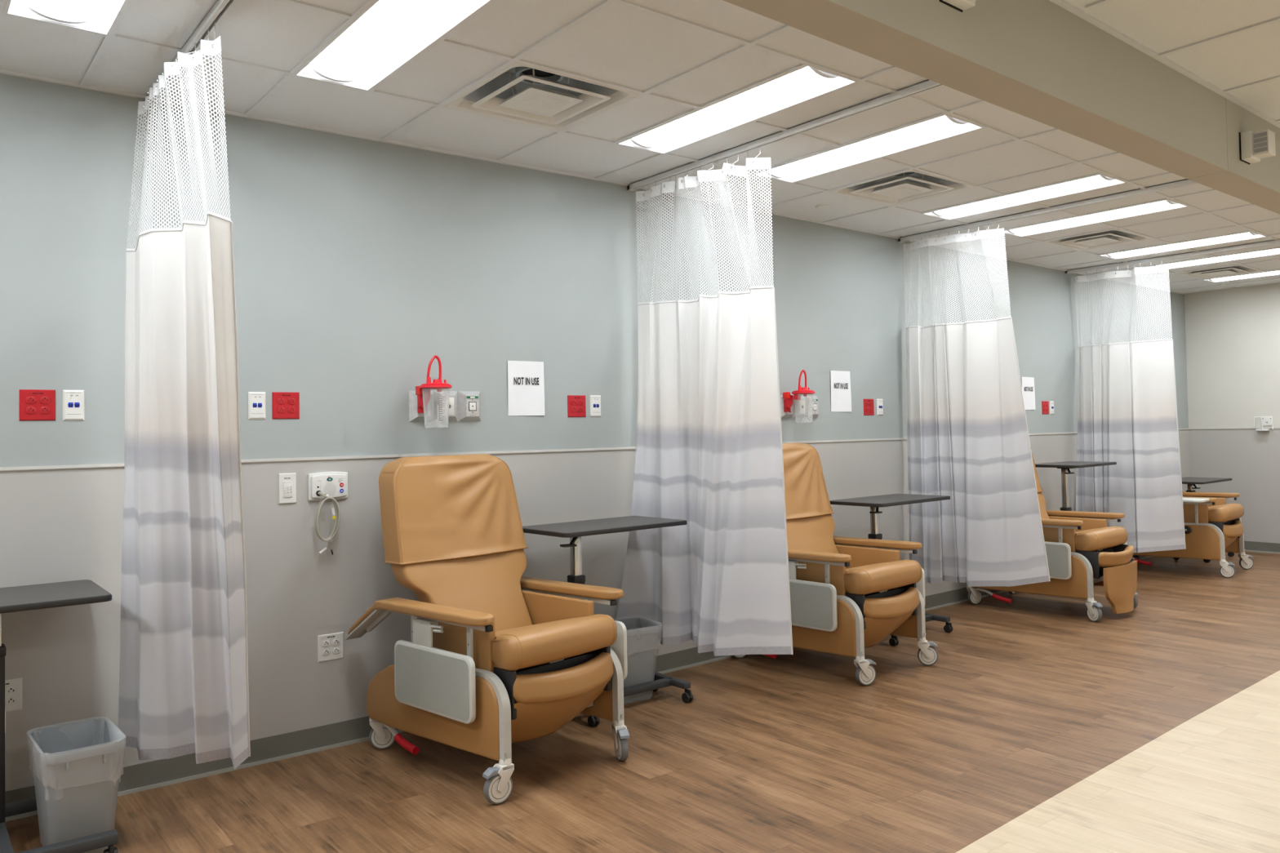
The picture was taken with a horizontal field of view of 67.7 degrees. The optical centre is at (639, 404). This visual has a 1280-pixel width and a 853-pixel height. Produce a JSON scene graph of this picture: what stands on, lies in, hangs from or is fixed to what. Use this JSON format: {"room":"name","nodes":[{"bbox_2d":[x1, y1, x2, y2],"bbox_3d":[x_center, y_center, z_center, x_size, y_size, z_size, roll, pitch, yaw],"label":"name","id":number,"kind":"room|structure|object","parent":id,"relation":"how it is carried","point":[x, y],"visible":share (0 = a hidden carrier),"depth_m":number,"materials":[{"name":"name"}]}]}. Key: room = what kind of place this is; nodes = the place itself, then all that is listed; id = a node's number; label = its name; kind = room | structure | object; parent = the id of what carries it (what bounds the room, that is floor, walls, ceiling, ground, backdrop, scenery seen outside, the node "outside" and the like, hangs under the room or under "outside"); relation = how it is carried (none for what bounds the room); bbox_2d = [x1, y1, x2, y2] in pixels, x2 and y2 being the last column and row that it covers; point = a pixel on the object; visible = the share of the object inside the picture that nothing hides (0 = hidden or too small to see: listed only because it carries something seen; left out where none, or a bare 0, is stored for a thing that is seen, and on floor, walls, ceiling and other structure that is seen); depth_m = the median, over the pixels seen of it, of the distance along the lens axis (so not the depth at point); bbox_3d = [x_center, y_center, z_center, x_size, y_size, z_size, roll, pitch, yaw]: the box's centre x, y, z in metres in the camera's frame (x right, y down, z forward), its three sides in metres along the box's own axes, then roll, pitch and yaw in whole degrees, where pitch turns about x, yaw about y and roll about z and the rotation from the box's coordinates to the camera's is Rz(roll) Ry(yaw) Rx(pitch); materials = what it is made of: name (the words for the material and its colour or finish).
{"room":"hospital room","nodes":[
{"label":"hospital room","id":0,"kind":"room"},
{"bbox_2d":[0,73,1190,791],"bbox_3d":[0.622,0.126,5.985,13.854,2.799,0.198,0,-2,-39],"label":"wall","id":1,"kind":"structure","parent":0,"point":[359,262],"depth_m":4.34,"materials":[{"name":"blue paint"}]},
{"bbox_2d":[4,677,22,712],"bbox_3d":[-2.321,1.066,3.480,0.116,0.118,0.009,0,-2,-38],"label":"power outlet","id":2,"kind":"object","parent":1,"relation":"attached to","point":[13,687],"visible":0.8,"depth_m":3.50,"materials":[{"name":"plastic"}]},
{"bbox_2d":[5,686,16,695],"bbox_3d":[-2.302,1.048,3.493,0.033,0.027,0.005,0,-2,-38],"label":"receptacle","id":3,"kind":"object","parent":2,"relation":"attached to","point":[10,691],"depth_m":3.49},
{"bbox_2d":[5,697,16,705],"bbox_3d":[-2.302,1.086,3.491,0.033,0.027,0.005,0,-2,-38],"label":"receptacle","id":4,"kind":"object","parent":2,"relation":"attached to","point":[9,700],"depth_m":3.49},
{"bbox_2d":[19,389,84,420],"bbox_3d":[-2.218,0.002,3.603,0.210,0.117,0.009,0,-2,-38],"label":"power outlet","id":5,"kind":"object","parent":1,"relation":"attached to","point":[34,404],"depth_m":3.59,"materials":[{"name":"plastic"}]},
{"bbox_2d":[25,396,35,404],"bbox_3d":[-2.272,-0.016,3.558,0.033,0.027,0.005,0,-2,-38],"label":"receptacle","id":6,"kind":"object","parent":5,"relation":"attached to","point":[28,400],"depth_m":3.56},
{"bbox_2d":[25,406,35,413],"bbox_3d":[-2.272,0.021,3.557,0.033,0.027,0.005,0,-2,-38],"label":"receptacle","id":7,"kind":"object","parent":5,"relation":"attached to","point":[28,410],"depth_m":3.56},
{"bbox_2d":[40,396,49,404],"bbox_3d":[-2.237,-0.016,3.586,0.033,0.027,0.005,0,-2,-38],"label":"receptacle","id":8,"kind":"object","parent":5,"relation":"attached to","point":[43,400],"depth_m":3.58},
{"bbox_2d":[40,406,49,413],"bbox_3d":[-2.236,0.022,3.585,0.033,0.027,0.005,0,-2,-38],"label":"receptacle","id":9,"kind":"object","parent":5,"relation":"attached to","point":[43,410],"depth_m":3.58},
{"bbox_2d":[248,391,299,419],"bbox_3d":[-1.574,0.004,4.109,0.215,0.117,0.009,0,-2,-38],"label":"power outlet","id":10,"kind":"object","parent":1,"relation":"attached to","point":[285,405],"depth_m":4.11,"materials":[{"name":"plastic"}]},
{"bbox_2d":[276,398,284,404],"bbox_3d":[-1.552,-0.014,4.125,0.033,0.027,0.005,0,-2,-38],"label":"receptacle","id":11,"kind":"object","parent":10,"relation":"attached to","point":[279,401],"depth_m":4.12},
{"bbox_2d":[277,407,284,413],"bbox_3d":[-1.551,0.024,4.124,0.033,0.027,0.005,0,-2,-38],"label":"receptacle","id":12,"kind":"object","parent":10,"relation":"attached to","point":[280,410],"depth_m":4.12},
{"bbox_2d":[287,398,295,404],"bbox_3d":[-1.517,-0.014,4.153,0.033,0.027,0.005,0,-2,-38],"label":"receptacle","id":13,"kind":"object","parent":10,"relation":"attached to","point":[290,401],"depth_m":4.15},
{"bbox_2d":[287,407,295,413],"bbox_3d":[-1.516,0.024,4.152,0.033,0.027,0.005,0,-2,-38],"label":"receptacle","id":14,"kind":"object","parent":10,"relation":"attached to","point":[290,410],"depth_m":4.15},
{"bbox_2d":[278,472,296,503],"bbox_3d":[-1.526,0.362,4.131,0.077,0.131,0.013,0,-2,-38],"label":"dimmer switch","id":15,"kind":"object","parent":1,"relation":"attached to","point":[286,482],"visible":1,"depth_m":4.13,"materials":[{"name":"plastic"}]},
{"bbox_2d":[307,471,347,501],"bbox_3d":[-1.382,0.362,4.235,0.178,0.128,0.027,0,-2,-38],"label":"station","id":16,"kind":"object","parent":1,"relation":"attached to","point":[333,484],"visible":1,"depth_m":4.22,"materials":[{"name":"plastic"}]},
{"bbox_2d":[314,491,340,555],"bbox_3d":[-1.374,0.522,4.193,0.109,0.281,0.043,0,-2,-30],"label":"cord","id":17,"kind":"object","parent":16,"relation":"hanging from","point":[336,518],"visible":1,"depth_m":4.19,"materials":[{"name":"white plastic"}]},
{"bbox_2d":[317,631,343,662],"bbox_3d":[-1.369,1.075,4.228,0.116,0.118,0.009,0,-2,-38],"label":"power outlet","id":18,"kind":"object","parent":1,"relation":"attached to","point":[330,646],"visible":1,"depth_m":4.22,"materials":[{"name":"plastic"}]},
{"bbox_2d":[322,640,329,647],"bbox_3d":[-1.386,1.056,4.213,0.033,0.027,0.005,0,-2,-38],"label":"receptacle","id":19,"kind":"object","parent":18,"relation":"attached to","point":[325,643],"depth_m":4.21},
{"bbox_2d":[322,648,329,656],"bbox_3d":[-1.385,1.094,4.212,0.033,0.027,0.005,0,-2,-38],"label":"receptacle","id":20,"kind":"object","parent":18,"relation":"attached to","point":[326,652],"depth_m":4.21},
{"bbox_2d":[332,639,339,645],"bbox_3d":[-1.350,1.056,4.241,0.033,0.027,0.005,0,-2,-38],"label":"receptacle","id":21,"kind":"object","parent":18,"relation":"attached to","point":[335,642],"depth_m":4.24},
{"bbox_2d":[332,647,339,654],"bbox_3d":[-1.350,1.095,4.240,0.033,0.027,0.005,0,-2,-38],"label":"receptacle","id":22,"kind":"object","parent":18,"relation":"attached to","point":[335,651],"depth_m":4.24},
{"bbox_2d":[408,390,480,422],"bbox_3d":[-0.928,0.007,4.601,0.380,0.147,0.035,0,-2,-38],"label":"outlet panel","id":23,"kind":"object","parent":1,"relation":"attached to","point":[468,409],"visible":0.95,"depth_m":4.60,"materials":[{"name":"plastic"}]},
{"bbox_2d":[415,355,452,428],"bbox_3d":[-0.956,-0.061,4.458,0.151,0.339,0.162,0,-2,-38],"label":"canister","id":24,"kind":"object","parent":23,"relation":"attached to","point":[423,394],"visible":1,"depth_m":4.45,"materials":[{"name":"red plastic"}]},
{"bbox_2d":[444,397,453,415],"bbox_3d":[-0.918,0.009,4.588,0.052,0.085,0.004,0,-2,-38],"label":"outlet","id":25,"kind":"object","parent":23,"relation":"attached to","point":[448,402],"depth_m":4.59,"materials":[{"name":"plastic"}]},
{"bbox_2d":[466,395,478,415],"bbox_3d":[-0.819,0.005,4.667,0.062,0.094,0.004,0,-2,-38],"label":"outlet","id":26,"kind":"object","parent":23,"relation":"attached to","point":[472,401],"depth_m":4.67,"materials":[{"name":"plastic"}]},
{"bbox_2d":[507,360,545,415],"bbox_3d":[-0.583,-0.084,4.893,0.216,0.279,0.006,0,-2,-38],"label":"paper sign","id":27,"kind":"object","parent":1,"relation":"attached to","point":[526,382],"visible":1,"depth_m":4.89,"materials":[{"name":"white"}]},
{"bbox_2d":[4,555,1151,822],"bbox_3d":[0.650,1.472,5.946,13.854,0.105,0.210,0,-2,-39],"label":"baseboard","id":28,"kind":"structure","parent":1,"relation":"attached to","point":[148,775],"depth_m":4.08,"materials":[{"name":"grey plastic"}]},
{"bbox_2d":[567,395,600,417],"bbox_3d":[-0.296,0.008,5.115,0.216,0.118,0.009,0,-2,-38],"label":"power outlet","id":29,"kind":"object","parent":1,"relation":"attached to","point":[576,404],"depth_m":5.10,"materials":[{"name":"plastic"}]},
{"bbox_2d":[571,400,576,405],"bbox_3d":[-0.352,-0.010,5.069,0.033,0.027,0.005,0,-2,-38],"label":"receptacle","id":30,"kind":"object","parent":29,"relation":"attached to","point":[573,402],"depth_m":5.07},
{"bbox_2d":[571,407,576,412],"bbox_3d":[-0.351,0.028,5.068,0.033,0.027,0.005,0,-2,-38],"label":"receptacle","id":31,"kind":"object","parent":29,"relation":"attached to","point":[573,409],"depth_m":5.07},
{"bbox_2d":[577,400,583,405],"bbox_3d":[-0.317,-0.010,5.097,0.033,0.027,0.005,0,-2,-38],"label":"receptacle","id":32,"kind":"object","parent":29,"relation":"attached to","point":[580,402],"depth_m":5.09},
{"bbox_2d":[577,407,583,412],"bbox_3d":[-0.316,0.028,5.096,0.033,0.027,0.005,0,-2,-38],"label":"receptacle","id":33,"kind":"object","parent":29,"relation":"attached to","point":[580,409],"depth_m":5.09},
{"bbox_2d":[0,69,1186,294],"bbox_3d":[0.602,-1.231,6.013,13.854,0.024,0.214,0,-2,-39],"label":"trim","id":34,"kind":"structure","parent":1,"relation":"attached to","point":[2,71],"depth_m":4.54,"materials":[{"name":"metal"}]},
{"bbox_2d":[0,428,1189,471],"bbox_3d":[0.626,0.248,5.979,13.854,0.016,0.206,0,-2,-39],"label":"trim","id":35,"kind":"structure","parent":1,"relation":"attached to","point":[380,456],"depth_m":4.43,"materials":[{"name":"plastic"}]},
{"bbox_2d":[779,395,817,417],"bbox_3d":[1.045,0.013,6.215,0.380,0.147,0.035,0,-2,-40],"label":"outlet panel","id":36,"kind":"object","parent":1,"relation":"attached to","point":[801,406],"visible":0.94,"depth_m":6.21,"materials":[{"name":"plastic"}]},
{"bbox_2d":[782,369,815,422],"bbox_3d":[1.028,-0.053,6.074,0.180,0.339,0.159,0,-2,-38],"label":"canister","id":37,"kind":"object","parent":36,"relation":"attached to","point":[788,399],"visible":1,"depth_m":6.06,"materials":[{"name":"red plastic"}]},
{"bbox_2d":[799,400,804,413],"bbox_3d":[1.055,0.015,6.202,0.052,0.085,0.004,0,-2,-40],"label":"outlet","id":38,"kind":"object","parent":36,"relation":"attached to","point":[802,403],"depth_m":6.20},
{"bbox_2d":[811,399,817,413],"bbox_3d":[1.153,0.012,6.285,0.062,0.094,0.004,0,-2,-40],"label":"outlet","id":39,"kind":"object","parent":36,"relation":"attached to","point":[814,402],"depth_m":6.28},
{"bbox_2d":[830,370,851,412],"bbox_3d":[1.371,-0.091,6.511,0.216,0.279,0.006,0,-2,-40],"label":"paper sign","id":40,"kind":"object","parent":1,"relation":"attached to","point":[841,395],"visible":1,"depth_m":6.51,"materials":[{"name":"white"}]},
{"bbox_2d":[863,399,874,415],"bbox_3d":[1.611,0.017,6.709,0.116,0.116,0.009,0,-2,-40],"label":"power outlet","id":41,"kind":"object","parent":1,"relation":"attached to","point":[868,405],"visible":1,"depth_m":6.71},
{"bbox_2d":[876,399,883,415],"bbox_3d":[1.710,0.018,6.793,0.071,0.117,0.009,0,-2,-40],"label":"outlet","id":42,"kind":"object","parent":1,"relation":"attached to","point":[879,402],"visible":1,"depth_m":6.79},
{"bbox_2d":[1022,377,1035,409],"bbox_3d":[3.320,-0.096,8.156,0.216,0.279,0.006,0,-2,-40],"label":"paper sign","id":43,"kind":"object","parent":1,"relation":"attached to","point":[1028,383],"visible":0.99,"depth_m":8.16,"materials":[{"name":"white"}]},
{"bbox_2d":[1041,400,1048,414],"bbox_3d":[3.547,0.026,8.342,0.116,0.116,0.009,0,-2,-40],"label":"power outlet","id":44,"kind":"object","parent":1,"relation":"attached to","point":[1045,404],"visible":1,"depth_m":8.33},
{"bbox_2d":[1049,400,1053,414],"bbox_3d":[3.636,0.027,8.418,0.071,0.117,0.009,0,-2,-40],"label":"outlet","id":45,"kind":"object","parent":1,"relation":"attached to","point":[1051,402],"visible":1,"depth_m":8.41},
{"bbox_2d":[0,0,1279,293],"bbox_3d":[2.868,-1.340,3.255,14.003,0.001,7.474,0,-2,-38],"label":"ceiling","id":46,"kind":"structure","parent":0,"point":[619,44],"depth_m":3.83,"materials":[{"name":"tile"}]},
{"bbox_2d":[2,0,129,36],"bbox_3d":[-1.541,-1.298,2.664,0.305,0.060,1.219,0,-2,-38],"label":"ceiling light","id":47,"kind":"object","parent":46,"relation":"attached to","point":[101,17],"visible":1,"depth_m":3.08,"materials":[{"name":"white"}]},
{"bbox_2d":[24,0,102,20],"bbox_3d":[-1.540,-1.297,2.664,0.210,0.046,1.112,0,-2,-38],"label":"diffuser","id":48,"kind":"object","parent":47,"relation":"attached to","point":[55,10],"depth_m":3.05,"materials":[{"name":"plastic"}]},
{"bbox_2d":[146,0,239,106],"bbox_3d":[-1.214,-1.256,2.880,0.038,0.028,2.456,0,-2,-38],"label":"track","id":49,"kind":"object","parent":46,"relation":"attached to","point":[221,9],"visible":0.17,"depth_m":3.14,"materials":[{"name":"white metal"}]},
{"bbox_2d":[117,22,250,769],"bbox_3d":[-1.528,0.030,3.309,0.358,2.512,1.185,0,-2,-36],"label":"privacy curtain","id":50,"kind":"object","parent":49,"relation":"hanging from","point":[184,690],"visible":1,"depth_m":3.27,"materials":[{"name":"fabric"}]},
{"bbox_2d":[292,0,494,91],"bbox_3d":[-0.822,-1.297,3.230,0.305,0.060,1.219,0,-2,-38],"label":"ceiling light","id":51,"kind":"object","parent":46,"relation":"attached to","point":[386,36],"visible":0.93,"depth_m":3.34,"materials":[{"name":"white"}]},
{"bbox_2d":[310,0,457,79],"bbox_3d":[-0.822,-1.296,3.230,0.210,0.046,1.112,0,-2,-38],"label":"diffuser","id":52,"kind":"object","parent":51,"relation":"attached to","point":[388,25],"depth_m":3.32,"materials":[{"name":"plastic"}]},
{"bbox_2d":[443,62,640,131],"bbox_3d":[-0.412,-1.325,3.941,0.598,0.165,0.598,0,-2,-38],"label":"ceiling vent","id":53,"kind":"object","parent":46,"relation":"in","point":[520,92],"visible":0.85,"depth_m":4.00,"materials":[{"name":"white metal"}]},
{"bbox_2d":[0,0,1279,291],"bbox_3d":[2.760,-1.340,3.222,13.792,0.016,7.355,0,-2,-38],"label":"ceiling grid","id":54,"kind":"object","parent":46,"relation":"attached to","point":[107,40],"depth_m":4.05,"materials":[{"name":"metal"}]},
{"bbox_2d":[615,64,859,154],"bbox_3d":[0.376,-1.294,4.172,0.305,0.060,1.219,0,-2,-38],"label":"ceiling light","id":55,"kind":"object","parent":46,"relation":"attached to","point":[806,82],"visible":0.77,"depth_m":4.13,"materials":[{"name":"white"}]},
{"bbox_2d":[626,80,944,191],"bbox_3d":[0.703,-1.252,4.388,0.038,0.028,2.456,0,-2,-38],"label":"track","id":56,"kind":"object","parent":46,"relation":"attached to","point":[928,85],"visible":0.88,"depth_m":4.36,"materials":[{"name":"white metal"}]},
{"bbox_2d":[616,148,793,656],"bbox_3d":[0.313,0.023,4.850,0.356,2.488,1.096,0,-2,-38],"label":"privacy curtain","id":57,"kind":"object","parent":56,"relation":"hanging from","point":[708,452],"visible":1,"depth_m":4.83,"materials":[{"name":"fabric"}]},
{"bbox_2d":[815,204,828,208],"bbox_3d":[1.136,-1.235,5.947,0.080,0.014,0.080,0,-2,-38],"label":"sprinkler cover","id":58,"kind":"object","parent":46,"relation":"attached to","point":[821,206],"visible":1,"depth_m":5.93,"materials":[{"name":"white plastic"}]},
{"bbox_2d":[751,113,986,182],"bbox_3d":[1.099,-1.292,4.777,0.321,0.060,1.210,0,-2,-38],"label":"ceiling light","id":59,"kind":"object","parent":46,"relation":"attached to","point":[945,126],"visible":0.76,"depth_m":4.74,"materials":[{"name":"white"}]},
{"bbox_2d":[827,168,976,206],"bbox_3d":[1.519,-1.319,5.541,0.628,0.165,0.586,0,-2,-38],"label":"ceiling vent","id":60,"kind":"object","parent":46,"relation":"in","point":[911,185],"visible":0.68,"depth_m":5.59,"materials":[{"name":"white metal"}]},
{"bbox_2d":[723,0,1279,213],"bbox_3d":[2.231,-1.173,3.941,13.860,0.364,0.160,0,-2,-40],"label":"beam","id":61,"kind":"structure","parent":46,"relation":"attached to","point":[1039,60],"depth_m":3.16,"materials":[{"name":"beige paint"}]},
{"bbox_2d":[939,0,977,12],"bbox_3d":[0.915,-1.193,2.672,0.115,0.122,0.105,0,-2,-40],"label":"fire alarm","id":62,"kind":"object","parent":61,"relation":"attached to","point":[959,5],"visible":1,"depth_m":2.70,"materials":[{"name":"plastic"}]},
{"bbox_2d":[1239,128,1275,164],"bbox_3d":[2.680,-1.124,4.141,0.115,0.122,0.105,0,-2,-40],"label":"fire alarm","id":63,"kind":"object","parent":61,"relation":"attached to","point":[1255,146],"visible":1,"depth_m":4.12,"materials":[{"name":"plastic"}]},
{"bbox_2d":[920,173,1128,220],"bbox_3d":[2.310,-1.286,5.833,0.321,0.060,1.183,0,-2,-38],"label":"ceiling light","id":64,"kind":"object","parent":46,"relation":"attached to","point":[1100,180],"visible":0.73,"depth_m":5.82,"materials":[{"name":"white"}]},
{"bbox_2d":[897,179,1199,242],"bbox_3d":[2.639,-1.244,6.079,0.038,0.028,2.369,0,-2,-38],"label":"track","id":65,"kind":"object","parent":46,"relation":"attached to","point":[1187,182],"visible":0.88,"depth_m":6.06,"materials":[{"name":"white metal"}]},
{"bbox_2d":[903,222,1050,586],"bbox_3d":[2.223,0.016,6.499,0.186,2.458,1.083,0,-2,-33],"label":"privacy curtain","id":66,"kind":"object","parent":65,"relation":"hanging from","point":[968,437],"visible":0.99,"depth_m":6.46,"materials":[{"name":"fabric"}]},
{"bbox_2d":[1004,199,1190,236],"bbox_3d":[3.036,-1.283,6.467,0.321,0.060,1.167,0,-2,-38],"label":"ceiling light","id":67,"kind":"object","parent":46,"relation":"attached to","point":[1163,205],"visible":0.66,"depth_m":6.46,"materials":[{"name":"white"}]},
{"bbox_2d":[1042,229,1155,250],"bbox_3d":[3.463,-1.311,7.222,0.628,0.165,0.565,0,-2,-38],"label":"ceiling vent","id":68,"kind":"object","parent":46,"relation":"in","point":[1114,237],"visible":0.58,"depth_m":7.24,"materials":[{"name":"white metal"}]},
{"bbox_2d":[1049,0,1279,128],"bbox_3d":[2.285,-1.317,3.873,13.856,0.023,0.022,0,-2,-40],"label":"trim","id":69,"kind":"structure","parent":46,"relation":"attached to","point":[1064,4],"depth_m":3.58,"materials":[{"name":"metal"}]},
{"bbox_2d":[1065,239,1279,274],"bbox_3d":[4.576,-1.236,7.770,0.038,0.028,2.282,0,-2,-38],"label":"track","id":70,"kind":"object","parent":46,"relation":"attached to","point":[1274,242],"visible":1,"depth_m":7.90,"materials":[{"name":"white metal"}]},
{"bbox_2d":[1071,261,1186,552],"bbox_3d":[4.180,0.034,8.277,0.248,2.472,0.887,0,-2,-36],"label":"privacy curtain","id":71,"kind":"object","parent":70,"relation":"hanging from","point":[1127,417],"visible":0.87,"depth_m":8.16,"materials":[{"name":"fabric"}]},
{"bbox_2d":[1098,231,1268,259],"bbox_3d":[4.247,-1.278,7.523,0.321,0.060,1.140,0,-2,-38],"label":"ceiling light","id":72,"kind":"object","parent":46,"relation":"attached to","point":[1248,235],"visible":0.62,"depth_m":7.53,"materials":[{"name":"white"}]},
{"bbox_2d":[1146,248,1279,269],"bbox_3d":[4.974,-1.275,8.157,0.321,0.060,1.124,0,-2,-38],"label":"ceiling light","id":73,"kind":"object","parent":46,"relation":"attached to","point":[1271,251],"visible":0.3,"depth_m":8.20,"materials":[{"name":"white"}]},
{"bbox_2d":[1175,265,1264,279],"bbox_3d":[5.407,-1.303,8.904,0.628,0.165,0.544,0,-2,-38],"label":"ceiling vent","id":74,"kind":"object","parent":46,"relation":"in","point":[1236,269],"visible":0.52,"depth_m":8.92,"materials":[{"name":"white metal"}]},
{"bbox_2d":[1203,270,1279,282],"bbox_3d":[5.974,-1.270,9.030,0.321,0.060,1.102,0,-2,-38],"label":"ceiling light","id":75,"kind":"object","parent":46,"relation":"attached to","point":[1215,279],"visible":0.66,"depth_m":9.21,"materials":[{"name":"white"}]},
{"bbox_2d":[4,551,1279,852],"bbox_3d":[1.447,1.485,4.931,13.850,0.001,2.960,0,-2,-38],"label":"floor","id":76,"kind":"structure","parent":0,"point":[1028,698],"depth_m":4.01,"materials":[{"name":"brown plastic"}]},
{"bbox_2d":[0,579,118,852],"bbox_3d":[-2.199,1.079,3.122,0.800,0.850,0.661,0,-2,-38],"label":"table","id":77,"kind":"object","parent":76,"relation":"on","point":[51,595],"visible":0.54,"depth_m":3.20,"materials":[{"name":"grey laminate"}]},
{"bbox_2d":[26,718,126,852],"bbox_3d":[-1.918,1.312,3.245,0.250,0.380,0.368,0,-2,-40],"label":"waste bin","id":78,"kind":"object","parent":76,"relation":"on","point":[75,767],"visible":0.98,"depth_m":3.15,"materials":[{"name":"grey plastic"}]},
{"bbox_2d":[344,453,629,804],"bbox_3d":[-0.639,0.862,4.120,1.077,1.279,0.804,-2,-2,43],"label":"recliner chair","id":79,"kind":"object","parent":76,"relation":"on","point":[496,658],"visible":1,"depth_m":4.01,"materials":[{"name":"beige leather"}]},
{"bbox_2d":[394,617,475,724],"bbox_3d":[-0.819,1.041,3.778,0.102,0.354,0.517,0,-2,-38],"label":"tray","id":80,"kind":"object","parent":79,"relation":"on","point":[428,677],"depth_m":3.76,"materials":[{"name":"grey plastic"}]},
{"bbox_2d":[490,613,617,671],"bbox_3d":[-0.466,0.981,3.958,0.550,0.203,0.574,-2,-2,43],"label":"seat cushion","id":81,"kind":"object","parent":79,"relation":"on","point":[519,642],"depth_m":3.80,"materials":[{"name":"beige leather"}]},
{"bbox_2d":[609,620,627,679],"bbox_3d":[-0.266,1.032,4.263,0.129,0.332,0.525,0,-2,-38],"label":"tray","id":82,"kind":"object","parent":79,"relation":"on","point":[619,649],"depth_m":4.09,"materials":[{"name":"grey plastic"}]},
{"bbox_2d":[522,515,693,727],"bbox_3d":[-0.175,1.052,4.754,0.798,0.915,0.467,0,-2,-38],"label":"table","id":83,"kind":"object","parent":76,"relation":"on","point":[574,531],"visible":0.69,"depth_m":4.68,"materials":[{"name":"grey laminate"}]},
{"bbox_2d":[615,616,662,704],"bbox_3d":[-0.098,1.322,4.913,0.383,0.380,0.278,0,-2,-32],"label":"waste bin","id":84,"kind":"object","parent":76,"relation":"on","point":[642,634],"visible":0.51,"depth_m":4.85,"materials":[{"name":"grey plastic"}]},
{"bbox_2d":[733,443,937,685],"bbox_3d":[1.075,0.869,5.618,0.804,1.279,1.074,0,-2,-43],"label":"recliner chair","id":85,"kind":"object","parent":76,"relation":"on","point":[848,594],"visible":0.75,"depth_m":5.30,"materials":[{"name":"beige leather"}]},
{"bbox_2d":[788,560,837,631],"bbox_3d":[0.873,1.049,5.293,0.071,0.354,0.521,0,-2,-38],"label":"tray","id":86,"kind":"object","parent":85,"relation":"on","point":[814,605],"depth_m":5.20,"materials":[{"name":"grey plastic"}]},
{"bbox_2d":[844,560,922,595],"bbox_3d":[1.237,0.989,5.442,0.574,0.203,0.550,0,-2,-43],"label":"seat cushion","id":87,"kind":"object","parent":85,"relation":"on","point":[862,577],"depth_m":5.23,"materials":[{"name":"beige leather"}]},
{"bbox_2d":[915,568,924,603],"bbox_3d":[1.460,1.038,5.729,0.091,0.332,0.529,0,-2,-38],"label":"frame","id":88,"kind":"object","parent":85,"relation":"on","point":[920,585],"depth_m":5.54,"materials":[{"name":"white metal"}]},
{"bbox_2d":[829,493,952,646],"bbox_3d":[1.645,1.061,6.200,0.840,0.905,0.420,0,-2,-41],"label":"table","id":89,"kind":"object","parent":76,"relation":"on","point":[874,502],"visible":0.56,"depth_m":6.07,"materials":[{"name":"grey laminate"}]},
{"bbox_2d":[966,445,1138,622],"bbox_3d":[3.058,0.872,7.143,0.804,1.279,1.137,0,-2,-42],"label":"recliner chair","id":90,"kind":"object","parent":76,"relation":"on","point":[1082,553],"visible":0.53,"depth_m":6.72,"materials":[{"name":"leather"}]},
{"bbox_2d":[1042,528,1071,579],"bbox_3d":[2.831,1.053,6.846,0.067,0.354,0.522,0,-2,-38],"label":"tray","id":91,"kind":"object","parent":90,"relation":"on","point":[1059,555],"depth_m":6.70,"materials":[{"name":"grey plastic"}]},
{"bbox_2d":[1074,526,1128,551],"bbox_3d":[3.196,0.993,6.988,0.574,0.203,0.550,0,-2,-42],"label":"seat cushion","id":92,"kind":"object","parent":90,"relation":"on","point":[1089,538],"depth_m":6.73,"materials":[{"name":"beige leather"}]},
{"bbox_2d":[1035,461,1116,511],"bbox_3d":[3.584,1.000,7.850,0.798,1.040,0.420,0,-2,-41],"label":"table","id":93,"kind":"object","parent":76,"relation":"on","point":[1064,466],"visible":0.28,"depth_m":7.69,"materials":[{"name":"grey laminate"}]},
{"bbox_2d":[1131,491,1253,577],"bbox_3d":[4.878,0.881,8.772,1.074,1.279,1.081,0,-2,-44],"label":"recliner chair","id":94,"kind":"object","parent":76,"relation":"on","point":[1213,527],"visible":0.42,"depth_m":8.45,"materials":[{"name":"leather"}]},
{"bbox_2d":[1182,497,1209,504],"bbox_3d":[4.715,0.857,8.400,0.362,0.065,0.518,0,-2,-38],"label":"tray","id":95,"kind":"object","parent":94,"relation":"on","point":[1185,500],"depth_m":8.26,"materials":[{"name":"grey plastic"}]},
{"bbox_2d":[1208,503,1244,522],"bbox_3d":[5.139,1.002,8.697,0.574,0.203,0.550,0,-2,-44],"label":"seat cushion","id":96,"kind":"object","parent":94,"relation":"on","point":[1218,513],"depth_m":8.41,"materials":[{"name":"beige leather"}]},
{"bbox_2d":[1173,477,1234,562],"bbox_3d":[5.499,1.133,9.433,0.838,0.787,0.446,0,-2,-38],"label":"table","id":97,"kind":"object","parent":76,"relation":"on","point":[1191,482],"visible":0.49,"depth_m":9.29,"materials":[{"name":"grey laminate"}]},
{"bbox_2d":[955,670,1279,852],"bbox_3d":[3.567,1.377,2.237,13.850,0.001,5.180,0,-2,-38],"label":"floor","id":98,"kind":"structure","parent":0,"point":[1210,783],"depth_m":3.49,"materials":[{"name":"plastic"}]},
{"bbox_2d":[1184,282,1279,543],"bbox_3d":[8.274,0.028,7.535,0.102,2.799,7.600,0,-2,-38],"label":"wall","id":99,"kind":"structure","parent":0,"point":[1233,335],"depth_m":10.00,"materials":[{"name":"beige paint"}]},
{"bbox_2d":[1189,426,1279,429],"bbox_3d":[8.275,0.146,7.447,0.010,0.012,7.468,0,-2,-38],"label":"trim","id":100,"kind":"structure","parent":99,"relation":"attached to","point":[1273,427],"depth_m":10.09,"materials":[{"name":"plastic"}]},
{"bbox_2d":[1244,541,1279,554],"bbox_3d":[8.295,1.372,7.414,0.016,0.105,7.468,0,-2,-38],"label":"baseboard","id":101,"kind":"structure","parent":99,"relation":"attached to","point":[1250,546],"depth_m":9.82,"materials":[{"name":"grey plastic"}]},
{"bbox_2d":[1253,416,1273,431],"bbox_3d":[6.400,0.198,9.790,0.060,0.158,0.168,0,-2,-38],"label":"wall bracket","id":102,"kind":"object","parent":99,"relation":"attached to","point":[1264,420],"visible":1,"depth_m":9.79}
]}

